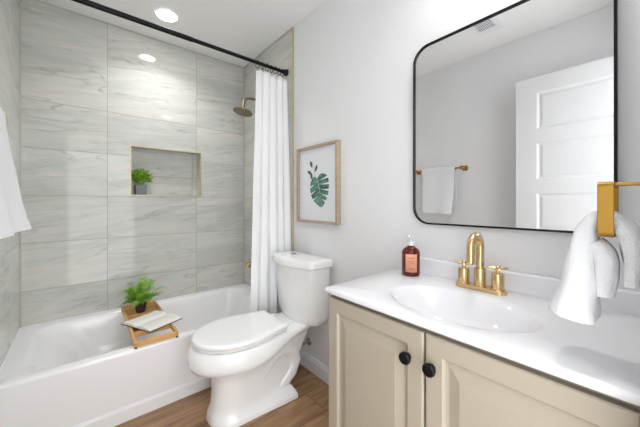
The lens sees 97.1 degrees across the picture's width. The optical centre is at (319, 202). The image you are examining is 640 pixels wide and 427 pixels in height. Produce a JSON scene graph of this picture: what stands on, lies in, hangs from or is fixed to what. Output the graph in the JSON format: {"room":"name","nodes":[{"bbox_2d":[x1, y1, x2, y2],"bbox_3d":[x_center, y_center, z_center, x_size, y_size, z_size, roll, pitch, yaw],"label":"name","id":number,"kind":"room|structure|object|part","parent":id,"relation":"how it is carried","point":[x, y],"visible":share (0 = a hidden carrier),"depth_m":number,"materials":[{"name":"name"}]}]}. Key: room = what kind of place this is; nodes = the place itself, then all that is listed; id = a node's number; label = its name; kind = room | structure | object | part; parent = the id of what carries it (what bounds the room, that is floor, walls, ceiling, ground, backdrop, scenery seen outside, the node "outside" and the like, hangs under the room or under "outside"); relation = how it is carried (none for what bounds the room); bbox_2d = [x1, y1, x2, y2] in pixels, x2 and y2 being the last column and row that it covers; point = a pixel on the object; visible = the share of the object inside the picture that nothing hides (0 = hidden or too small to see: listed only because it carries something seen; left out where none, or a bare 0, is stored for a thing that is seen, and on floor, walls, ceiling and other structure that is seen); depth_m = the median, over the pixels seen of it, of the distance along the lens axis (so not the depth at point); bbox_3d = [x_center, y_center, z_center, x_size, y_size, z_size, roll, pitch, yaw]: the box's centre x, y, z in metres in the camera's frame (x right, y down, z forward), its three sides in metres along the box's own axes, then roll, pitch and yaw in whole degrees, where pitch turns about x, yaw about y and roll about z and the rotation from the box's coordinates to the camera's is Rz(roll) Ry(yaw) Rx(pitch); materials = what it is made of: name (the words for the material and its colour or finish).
{"room":"bathroom","nodes":[
{"label":"bathroom","id":0,"kind":"room"},
{"bbox_2d":[0,0,19,366],"bbox_3d":[-1.642,-0.081,1.476,0.008,2.490,0.833,0,0,-40],"label":"wall","id":1,"kind":"structure","parent":0,"point":[9,9],"depth_m":1.56,"materials":[{"name":"stone"}]},
{"bbox_2d":[71,0,288,75],"bbox_3d":[-0.839,-1.010,1.707,1.517,0.052,0.052,0,0,-40],"label":"shower rod","id":2,"kind":"object","parent":1,"relation":"attached to","point":[89,3],"visible":0.98,"depth_m":1.64,"materials":[{"name":"black metal"}]},
{"bbox_2d":[250,69,290,313],"bbox_3d":[-0.363,0.034,2.059,0.327,2.000,0.093,0,0,-40],"label":"shower curtain","id":3,"kind":"object","parent":2,"relation":"hanging from","point":[271,220],"visible":0.8,"depth_m":2.06,"materials":[{"name":"white fabric"}]},
{"bbox_2d":[21,0,243,326],"bbox_3d":[-1.369,-0.081,2.342,1.524,2.490,0.140,0,0,-40],"label":"wall","id":4,"kind":"structure","parent":0,"point":[92,90],"depth_m":2.11,"materials":[{"name":"tile"}]},
{"bbox_2d":[0,284,250,370],"bbox_3d":[-1.075,0.794,1.988,1.519,0.007,0.780,0,0,-40],"label":"trim","id":5,"kind":"structure","parent":4,"relation":"attached to","point":[239,284],"depth_m":1.94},
{"bbox_2d":[131,168,153,194],"bbox_3d":[-1.429,-0.169,2.260,0.174,0.222,0.157,0,0,-40],"label":"potted plant","id":6,"kind":"object","parent":4,"relation":"on","point":[140,189],"visible":0.98,"depth_m":2.25,"materials":[{"name":"green plant"}]},
{"bbox_3d":[-1.440,-0.101,2.271,0.082,0.086,0.082,0,0,-40],"label":"pot","id":7,"kind":"part","parent":6,"relation":"part of","materials":[{"name":"grey ceramic"}]},
{"bbox_2d":[20,0,291,327],"bbox_3d":[-1.058,-0.266,1.968,1.518,2.120,0.833,0,0,-40],"label":"trim","id":8,"kind":"structure","parent":4,"relation":"attached to","point":[20,0],"depth_m":1.92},
{"bbox_2d":[130,145,200,196],"bbox_3d":[-1.264,-0.252,2.350,0.528,0.388,0.023,0,0,-40],"label":"trim","id":9,"kind":"structure","parent":4,"relation":"attached to","point":[130,145],"depth_m":2.31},
{"bbox_2d":[131,148,196,195],"bbox_3d":[-1.348,-0.252,2.451,0.538,0.398,0.020,0,0,-40],"label":"wall","id":10,"kind":"structure","parent":0,"point":[173,173],"depth_m":2.45,"materials":[{"name":"tile"}]},
{"bbox_2d":[40,0,325,66],"bbox_3d":[-0.505,-1.356,1.292,1.794,0.060,2.860,0,0,-40],"label":"ceiling","id":11,"kind":"structure","parent":0,"point":[246,28],"depth_m":2.03,"materials":[{"name":"paint"}]},
{"bbox_2d":[155,8,177,21],"bbox_3d":[-1.081,-1.322,1.995,0.148,0.006,0.148,0,0,-40],"label":"recessed light","id":12,"kind":"object","parent":11,"relation":"in","point":[167,15],"visible":1,"depth_m":1.99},
{"bbox_2d":[114,363,328,426],"bbox_3d":[-0.492,1.189,1.276,1.794,0.050,2.860,0,0,-40],"label":"floor","id":13,"kind":"structure","parent":0,"point":[311,407],"depth_m":1.58,"materials":[{"name":"brown wood"}]},
{"bbox_2d":[0,284,250,426],"bbox_3d":[-1.071,0.979,1.983,1.515,0.370,0.780,0,0,-40],"label":"bathtub","id":14,"kind":"object","parent":13,"relation":"on","point":[83,371],"visible":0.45,"depth_m":1.56,"materials":[{"name":"ceramic"}]},
{"bbox_2d":[121,300,178,348],"bbox_3d":[-1.146,0.775,1.870,0.220,0.038,0.700,0,0,-40],"label":"tray","id":15,"kind":"object","parent":14,"relation":"on","point":[128,312],"visible":0.67,"depth_m":1.73,"materials":[{"name":"brown wood"}]},
{"bbox_3d":[-1.367,0.772,2.132,0.192,0.032,0.014,0,0,-40],"label":"cross rail","id":16,"kind":"part","parent":15,"relation":"part of","materials":[{"name":"brown wood"}]},
{"bbox_2d":[117,275,165,312],"bbox_3d":[-1.275,0.661,2.008,0.308,0.231,0.304,0,0,10],"label":"potted fern","id":17,"kind":"object","parent":15,"relation":"on","point":[139,294],"visible":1,"depth_m":2.01,"materials":[{"name":"plant"}]},
{"bbox_2d":[134,302,146,312],"bbox_3d":[-1.280,0.746,2.018,0.078,0.060,0.078,0,0,-40],"label":"pot","id":18,"kind":"object","parent":17,"relation":"attached to","point":[141,307],"depth_m":1.99,"materials":[{"name":"ceramic"}]},
{"bbox_3d":[-1.218,0.774,1.955,0.192,0.028,0.014,0,0,-40],"label":"cross rail","id":19,"kind":"part","parent":15,"relation":"part of","materials":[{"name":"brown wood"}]},
{"bbox_2d":[121,311,181,332],"bbox_3d":[-1.070,0.745,1.803,0.276,0.020,0.220,0,0,25],"label":"book","id":20,"kind":"object","parent":15,"relation":"on","point":[150,322],"visible":1,"depth_m":1.77,"materials":[{"name":"white paper"}]},
{"bbox_3d":[-1.018,0.774,1.718,0.192,0.028,0.014,0,0,-40],"label":"cross rail","id":21,"kind":"part","parent":15,"relation":"part of","materials":[{"name":"brown wood"}]},
{"bbox_3d":[-0.925,0.773,1.607,0.192,0.030,0.014,0,0,-40],"label":"cross rail","id":22,"kind":"part","parent":15,"relation":"part of","materials":[{"name":"brown wood"}]},
{"bbox_2d":[187,250,332,426],"bbox_3d":[-0.366,0.753,1.690,0.793,0.822,0.462,0,0,-40],"label":"toilet","id":23,"kind":"object","parent":13,"relation":"on","point":[251,360],"visible":1,"depth_m":1.60,"materials":[{"name":"ceramic"}]},
{"bbox_3d":[-0.465,0.739,1.606,0.484,0.018,0.384,0,0,-40],"label":"seat","id":24,"kind":"part","parent":23,"relation":"part of","materials":[{"name":"plastic"}]},
{"bbox_3d":[-0.465,0.715,1.606,0.492,0.020,0.392,0,0,-40],"label":"seat lid","id":25,"kind":"part","parent":23,"relation":"part of","materials":[{"name":"plastic"}]},
{"bbox_3d":[-0.150,0.374,1.871,0.230,0.052,0.462,0,0,-40],"label":"tank lid","id":26,"kind":"part","parent":23,"relation":"part of","materials":[{"name":"white ceramic"}]},
{"bbox_3d":[-0.145,0.580,1.876,0.197,0.359,0.430,0,0,-40],"label":"tank","id":27,"kind":"part","parent":23,"relation":"part of","materials":[{"name":"white ceramic"}]},
{"bbox_2d":[329,295,639,426],"bbox_3d":[0.467,0.754,0.930,0.528,0.822,0.792,0,0,-40],"label":"vanity cabinet","id":28,"kind":"object","parent":13,"relation":"on","point":[385,370],"visible":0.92,"depth_m":0.75,"materials":[{"name":"beige paint"}]},
{"bbox_3d":[0.164,0.711,0.936,0.018,0.707,0.393,0,0,-40],"label":"door","id":29,"kind":"part","parent":28,"relation":"part of","materials":[{"name":"beige paint"}]},
{"bbox_3d":[0.244,0.441,0.806,0.028,0.036,0.036,0,0,-40],"label":"knob","id":30,"kind":"part","parent":28,"relation":"part of","materials":[{"name":"black metal"}]},
{"bbox_3d":[0.291,0.442,0.750,0.028,0.036,0.036,0,0,-40],"label":"knob","id":31,"kind":"part","parent":28,"relation":"part of","materials":[{"name":"black metal"}]},
{"bbox_2d":[325,254,639,405],"bbox_3d":[0.473,0.345,0.939,0.510,0.186,0.799,0,0,-40],"label":"countertop","id":32,"kind":"structure","parent":28,"relation":"on","point":[519,326],"depth_m":0.81,"materials":[{"name":"stone"}]},
{"bbox_2d":[402,234,419,276],"bbox_3d":[0.403,0.228,1.256,0.077,0.182,0.077,0,0,-40],"label":"soap bottle","id":33,"kind":"object","parent":32,"relation":"on","point":[410,253],"visible":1,"depth_m":1.23,"materials":[{"name":"orange glass"}]},
{"bbox_2d":[455,232,508,295],"bbox_3d":[0.565,0.212,1.021,0.126,0.214,0.176,0,0,-40],"label":"faucet","id":34,"kind":"object","parent":32,"relation":"on","point":[497,287],"visible":1,"depth_m":1.02,"materials":[{"name":"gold metal"}]},
{"bbox_3d":[0.553,0.262,1.086,0.042,0.083,0.042,0,0,-40],"label":"handle","id":35,"kind":"part","parent":34,"relation":"part of","materials":[{"name":"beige metal"}]},
{"bbox_3d":[0.559,0.175,1.016,0.109,0.140,0.027,0,0,-40],"label":"spout","id":36,"kind":"part","parent":34,"relation":"part of","materials":[{"name":"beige metal"}]},
{"bbox_3d":[0.590,0.270,1.042,0.042,0.066,0.042,0,0,-40],"label":"spout post","id":37,"kind":"part","parent":34,"relation":"part of","materials":[{"name":"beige metal"}]},
{"bbox_3d":[0.590,0.311,1.042,0.055,0.016,0.174,0,0,-40],"label":"plate","id":38,"kind":"part","parent":34,"relation":"part of","materials":[{"name":"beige metal"}]},
{"bbox_3d":[0.627,0.262,0.998,0.042,0.083,0.042,0,0,-40],"label":"handle","id":39,"kind":"part","parent":34,"relation":"part of","materials":[{"name":"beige metal"}]},
{"bbox_3d":[0.421,0.711,0.631,0.018,0.707,0.392,0,0,-40],"label":"door","id":40,"kind":"part","parent":28,"relation":"part of","materials":[{"name":"beige paint"}]},
{"bbox_2d":[244,0,639,366],"bbox_3d":[0.133,-0.081,1.829,0.126,2.490,2.860,0,0,-40],"label":"wall","id":41,"kind":"structure","parent":0,"point":[354,59],"depth_m":1.53,"materials":[{"name":"paint"}]},
{"bbox_2d":[233,97,255,116],"bbox_3d":[-0.600,-0.828,2.394,0.267,0.185,0.160,0,0,-40],"label":"shower","id":42,"kind":"object","parent":41,"relation":"attached to","point":[242,111],"visible":0.92,"depth_m":2.36,"materials":[{"name":"brown metal"}]},
{"bbox_3d":[-0.643,-0.765,2.358,0.156,0.056,0.160,0,0,-40],"label":"spray plate","id":43,"kind":"part","parent":42,"relation":"part of","materials":[{"name":"brown metal"}]},
{"bbox_3d":[-0.575,-0.843,2.416,0.198,0.118,0.022,0,0,-40],"label":"shower arm","id":44,"kind":"part","parent":42,"relation":"part of","materials":[{"name":"brown metal"}]},
{"bbox_2d":[245,259,250,267],"bbox_3d":[-0.563,0.511,2.425,0.167,0.078,0.052,0,0,-40],"label":"tub spout","id":45,"kind":"object","parent":41,"relation":"attached to","point":[248,265],"visible":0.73,"depth_m":2.38,"materials":[{"name":"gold metal"}]},
{"bbox_2d":[292,27,293,249],"bbox_3d":[-0.205,-0.081,2.133,0.011,2.490,0.012,0,0,-40],"label":"trim","id":46,"kind":"structure","parent":41,"relation":"attached to","point":[292,27],"depth_m":2.13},
{"bbox_2d":[301,337,310,346],"bbox_3d":[-0.139,0.881,1.992,0.156,0.242,0.083,0,0,35],"label":"shutoff valve","id":47,"kind":"object","parent":41,"relation":"attached to","point":[308,340],"visible":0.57,"depth_m":1.98,"materials":[{"name":"silver metal"}]},
{"bbox_2d":[299,349,328,384],"bbox_3d":[0.107,1.114,1.760,0.014,0.100,0.959,0,0,-40],"label":"baseboard","id":48,"kind":"structure","parent":41,"relation":"attached to","point":[316,367],"depth_m":1.92,"materials":[{"name":"white wood"}]},
{"bbox_2d":[297,140,340,224],"bbox_3d":[-0.021,-0.127,1.896,0.033,0.522,0.425,0,0,-40],"label":"framed print","id":49,"kind":"object","parent":41,"relation":"attached to","point":[319,165],"visible":1,"depth_m":1.87,"materials":[{"name":"white paper"}]},
{"bbox_2d":[413,0,617,232],"bbox_3d":[0.663,-0.313,1.089,0.027,0.818,0.666,0,0,-40],"label":"wall mirror","id":50,"kind":"object","parent":41,"relation":"attached to","point":[515,108],"visible":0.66,"depth_m":1.01,"materials":[{"name":"black mirror"}]},
{"bbox_2d":[400,254,639,315],"bbox_3d":[0.660,0.287,1.097,0.020,0.069,0.797,0,0,-40],"label":"backsplash","id":51,"kind":"structure","parent":41,"relation":"attached to","point":[626,301],"depth_m":0.99,"materials":[{"name":"stone"}]},
{"bbox_3d":[0.386,-0.081,0.250,1.532,2.490,0.120,0,0,-40],"label":"wall","id":52,"kind":"structure","parent":0,"visible":0},
{"bbox_2d":[597,181,639,237],"bbox_3d":[0.605,0.001,0.560,0.107,0.130,0.070,0,0,-40],"label":"towel ring","id":53,"kind":"object","parent":52,"relation":"attached to","point":[607,192],"visible":0.9,"depth_m":0.55,"materials":[{"name":"gold metal"}]},
{"bbox_2d":[548,211,639,324],"bbox_3d":[0.556,0.122,0.572,0.146,0.218,0.139,0,0,-40],"label":"hand towel","id":54,"kind":"object","parent":53,"relation":"hanging from","point":[591,268],"visible":0.95,"depth_m":0.55,"materials":[{"name":"white fabric"}]},
{"bbox_3d":[-1.125,-0.081,0.769,0.112,2.490,2.860,0,0,-40],"label":"wall","id":55,"kind":"structure","parent":0,"visible":0},
{"bbox_3d":[-1.085,-0.323,0.876,0.087,0.044,0.512,0,0,-40],"label":"towel bar","id":56,"kind":"object","parent":55,"relation":"attached to","visible":0},
{"bbox_2d":[0,107,31,238],"bbox_3d":[-1.036,-0.120,0.903,0.143,0.448,0.323,0,0,-40],"label":"bath towel","id":57,"kind":"object","parent":56,"relation":"hanging from","point":[13,217],"visible":1,"depth_m":0.95,"materials":[{"name":"white fabric"}]}
]}

